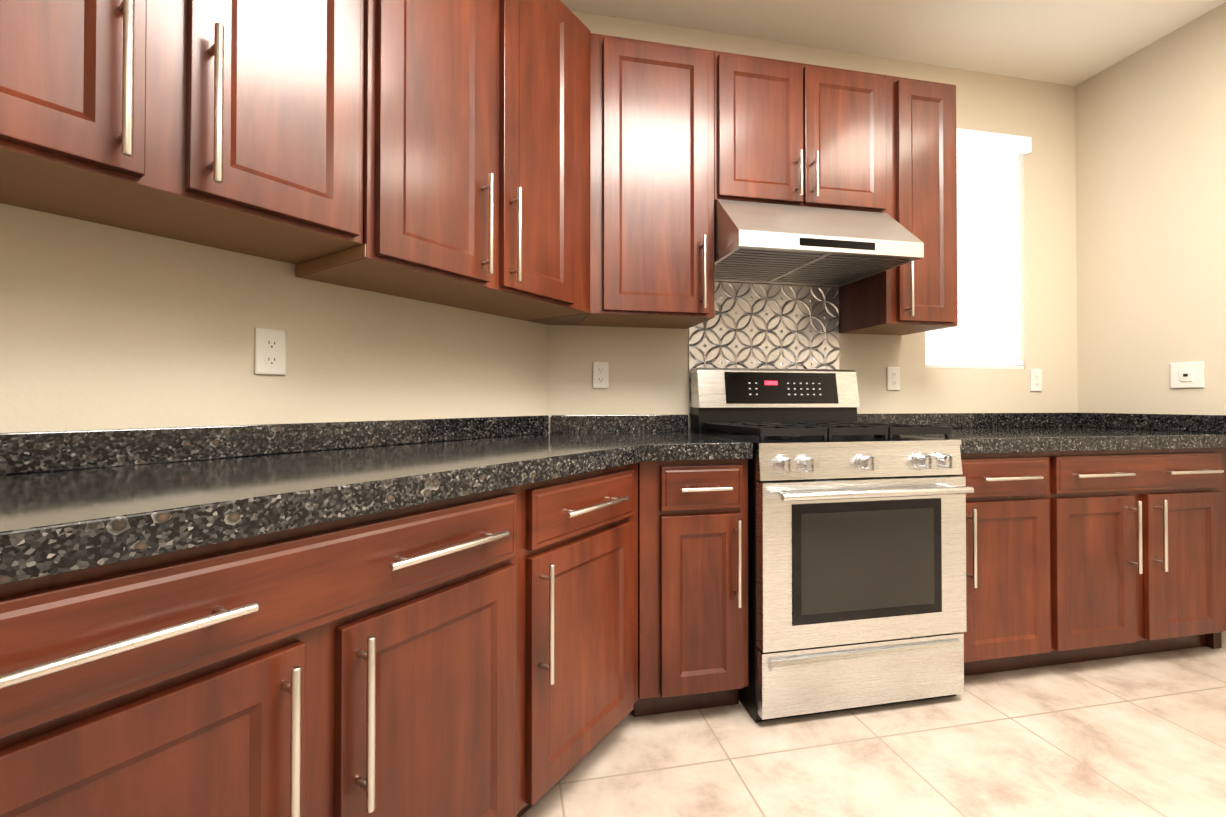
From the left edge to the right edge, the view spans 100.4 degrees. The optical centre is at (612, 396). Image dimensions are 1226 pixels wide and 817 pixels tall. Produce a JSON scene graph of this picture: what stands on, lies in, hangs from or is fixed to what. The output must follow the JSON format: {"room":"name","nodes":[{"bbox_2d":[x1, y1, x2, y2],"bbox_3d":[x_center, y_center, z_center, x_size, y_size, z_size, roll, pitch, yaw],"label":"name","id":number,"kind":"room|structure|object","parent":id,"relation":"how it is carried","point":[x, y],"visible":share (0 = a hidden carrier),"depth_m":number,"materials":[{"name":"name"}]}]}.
{"room":"kitchen","nodes":[
{"label":"kitchen","id":0,"kind":"room"},
{"bbox_2d":[0,203,546,432],"bbox_3d":[-1.217,-0.317,0.904,0.120,2.760,3.420,0,-1,34],"label":"wall","id":1,"kind":"structure","parent":0,"point":[102,326],"depth_m":1.20,"materials":[{"name":"beige paint"}]},
{"bbox_2d":[0,0,383,279],"bbox_3d":[-0.906,-0.849,0.948,0.349,1.055,0.761,0,-1,34],"label":"upper cabinet","id":2,"kind":"object","parent":1,"relation":"attached to","point":[249,127],"depth_m":0.94,"materials":[{"name":"brown wood"}]},
{"bbox_2d":[255,328,285,374],"bbox_3d":[-0.871,-0.115,1.302,0.008,0.115,0.070,0,-1,34],"label":"electrical outlet","id":3,"kind":"object","parent":1,"relation":"attached to","point":[270,351],"visible":1,"depth_m":1.30,"materials":[{"name":"white plastic"}]},
{"bbox_2d":[314,0,590,320],"bbox_3d":[-0.453,-0.842,1.626,0.349,1.055,0.870,0,-1,34],"label":"upper cabinet","id":4,"kind":"object","parent":1,"relation":"attached to","point":[435,151],"depth_m":1.48,"materials":[{"name":"brown wood"}]},
{"bbox_2d":[547,11,1077,432],"bbox_3d":[1.006,-0.301,2.511,3.255,2.760,0.120,0,-1,-11],"label":"wall","id":5,"kind":"structure","parent":0,"point":[648,371],"depth_m":2.59,"materials":[{"name":"beige paint"}]},
{"bbox_2d":[527,313,590,325],"bbox_3d":[-0.231,-0.838,2.045,0.225,1.055,0.315,0,-1,-11],"label":"upper cabinet","id":6,"kind":"object","parent":5,"relation":"attached to","point":[578,319],"depth_m":2.07,"materials":[{"name":"brown wood"}]},
{"bbox_2d":[593,362,608,387],"bbox_3d":[-0.054,-0.096,2.231,0.070,0.115,0.008,0,-1,-11],"label":"electrical outlet","id":7,"kind":"object","parent":5,"relation":"attached to","point":[600,374],"visible":1,"depth_m":2.23,"materials":[{"name":"white plastic"}]},
{"bbox_2d":[583,33,722,328],"bbox_3d":[0.125,-0.837,2.105,0.499,1.055,0.337,0,-1,-11],"label":"upper cabinet","id":8,"kind":"object","parent":5,"relation":"attached to","point":[683,139],"depth_m":1.95,"materials":[{"name":"brown wood"}]},
{"bbox_2d":[689,282,839,429],"bbox_3d":[0.716,-0.187,2.382,0.763,0.676,0.012,0,-1,-11],"label":"backsplash","id":9,"kind":"structure","parent":5,"relation":"attached to","point":[759,326],"depth_m":2.38,"materials":[{"name":"silver metal"}]},
{"bbox_2d":[723,52,894,212],"bbox_3d":[0.746,-1.069,2.231,0.768,0.589,0.337,0,-1,-11],"label":"upper cabinet","id":10,"kind":"object","parent":5,"relation":"attached to","point":[795,133],"depth_m":2.07,"materials":[{"name":"brown wood"}]},
{"bbox_2d":[714,199,923,287],"bbox_3d":[0.766,-0.652,2.135,0.758,0.242,0.522,0,-1,-11],"label":"range hood","id":11,"kind":"object","parent":5,"relation":"attached to","point":[766,243],"visible":0.94,"depth_m":1.97,"materials":[{"name":"silver metal"}]},
{"bbox_2d":[887,367,899,389],"bbox_3d":[1.382,-0.091,2.517,0.070,0.115,0.008,0,-1,-11],"label":"electrical outlet","id":12,"kind":"object","parent":5,"relation":"attached to","point":[893,378],"visible":1,"depth_m":2.51,"materials":[{"name":"white plastic"}]},
{"bbox_2d":[839,76,957,334],"bbox_3d":[1.297,-0.835,2.339,0.355,1.055,0.337,0,-1,-11],"label":"upper cabinet","id":13,"kind":"object","parent":5,"relation":"attached to","point":[920,295],"depth_m":2.19,"materials":[{"name":"brown wood"}]},
{"bbox_2d":[926,364,1006,365],"bbox_3d":[1.844,-0.746,2.726,0.610,1.205,0.005,0,-1,-11],"label":"window","id":14,"kind":"structure","parent":5,"relation":"in","point":[950,364],"depth_m":2.71,"materials":[{"name":"white"}]},
{"bbox_2d":[925,364,1023,368],"bbox_3d":[1.855,-0.153,2.668,0.606,0.018,0.091,0,-1,-11],"label":"window sill","id":15,"kind":"structure","parent":5,"relation":"attached to","point":[974,367],"depth_m":2.62,"materials":[{"name":"white"}]},
{"bbox_2d":[925,128,1030,365],"bbox_3d":[1.863,-0.761,2.638,0.632,1.185,0.085,0,-1,-11],"label":"window blind","id":16,"kind":"object","parent":5,"relation":"attached to","point":[986,330],"visible":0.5,"depth_m":2.66,"materials":[{"name":"white"}]},
{"bbox_2d":[1030,369,1041,390],"bbox_3d":[2.224,-0.087,2.684,0.070,0.115,0.008,0,-1,-11],"label":"electrical outlet","id":17,"kind":"object","parent":5,"relation":"attached to","point":[1035,379],"visible":1,"depth_m":2.68,"materials":[{"name":"white plastic"}]},
{"bbox_2d":[521,646,1225,816],"bbox_3d":[0.469,1.081,-0.322,5.408,0.060,5.440,0,-1,-11],"label":"floor","id":18,"kind":"structure","parent":0,"point":[1141,735],"depth_m":1.52,"materials":[{"name":"tile"}]},
{"bbox_2d":[0,482,535,816],"bbox_3d":[-0.719,0.629,0.960,0.630,0.864,0.927,0,-1,34],"label":"base cabinet","id":19,"kind":"object","parent":18,"relation":"on","point":[474,655],"depth_m":0.76,"materials":[{"name":"brown wood"}]},
{"bbox_2d":[536,463,637,801],"bbox_3d":[-0.312,0.635,1.570,0.630,0.864,0.541,0,-1,34],"label":"base cabinet","id":20,"kind":"object","parent":18,"relation":"on","point":[587,523],"depth_m":1.37,"materials":[{"name":"brown wood"}]},
{"bbox_2d":[0,415,752,584],"bbox_3d":[-0.457,0.132,1.114,0.898,0.130,2.861,0,-1,34],"label":"countertop","id":21,"kind":"structure","parent":20,"relation":"on","point":[73,500],"depth_m":0.98,"materials":[{"name":"stone"}]},
{"bbox_2d":[632,459,748,716],"bbox_3d":[0.216,0.638,1.940,0.376,0.864,0.668,0,-1,-11],"label":"base cabinet","id":22,"kind":"object","parent":18,"relation":"on","point":[693,653],"visible":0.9,"depth_m":1.66,"materials":[{"name":"brown wood"}]},
{"bbox_2d":[691,368,973,721],"bbox_3d":[0.800,0.470,2.001,0.774,1.200,0.725,0,-1,-11],"label":"gas range","id":23,"kind":"object","parent":18,"relation":"on","point":[856,564],"visible":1,"depth_m":1.72,"materials":[{"name":"silver metal"}]},
{"bbox_2d":[959,452,1062,675],"bbox_3d":[1.386,0.641,2.192,0.442,0.864,0.630,0,-1,-11],"label":"base cabinet","id":24,"kind":"object","parent":18,"relation":"on","point":[1014,511],"depth_m":1.90,"materials":[{"name":"brown wood"}]},
{"bbox_2d":[857,413,1225,453],"bbox_3d":[1.864,0.144,2.284,1.413,0.130,0.644,0,-1,-11],"label":"countertop","id":25,"kind":"structure","parent":24,"relation":"on","point":[975,433],"depth_m":2.24,"materials":[{"name":"stone"}]},
{"bbox_2d":[1063,448,1225,663],"bbox_3d":[2.079,0.642,2.330,0.970,0.864,0.630,0,-1,-11],"label":"base cabinet","id":26,"kind":"object","parent":18,"relation":"on","point":[1075,556],"depth_m":2.02,"materials":[{"name":"brown wood"}]},
{"bbox_2d":[561,0,1225,85],"bbox_3d":[0.469,-1.739,-0.294,5.408,0.060,5.440,0,-1,-11],"label":"ceiling","id":27,"kind":"structure","parent":0,"point":[1071,42],"depth_m":2.31,"materials":[{"name":"white paint"}]},
{"bbox_2d":[1075,2,1225,649],"bbox_3d":[3.063,-0.324,0.209,0.120,2.760,5.200,0,-1,-11],"label":"wall","id":28,"kind":"structure","parent":0,"point":[1150,130],"depth_m":2.42,"materials":[{"name":"beige paint"}]},
{"bbox_2d":[1170,361,1203,387],"bbox_3d":[2.577,-0.098,2.297,0.012,0.115,0.115,0,-1,-11],"label":"phone jack","id":29,"kind":"object","parent":28,"relation":"attached to","point":[1187,375],"visible":1,"depth_m":2.29,"materials":[{"name":"white plastic"}]}
]}

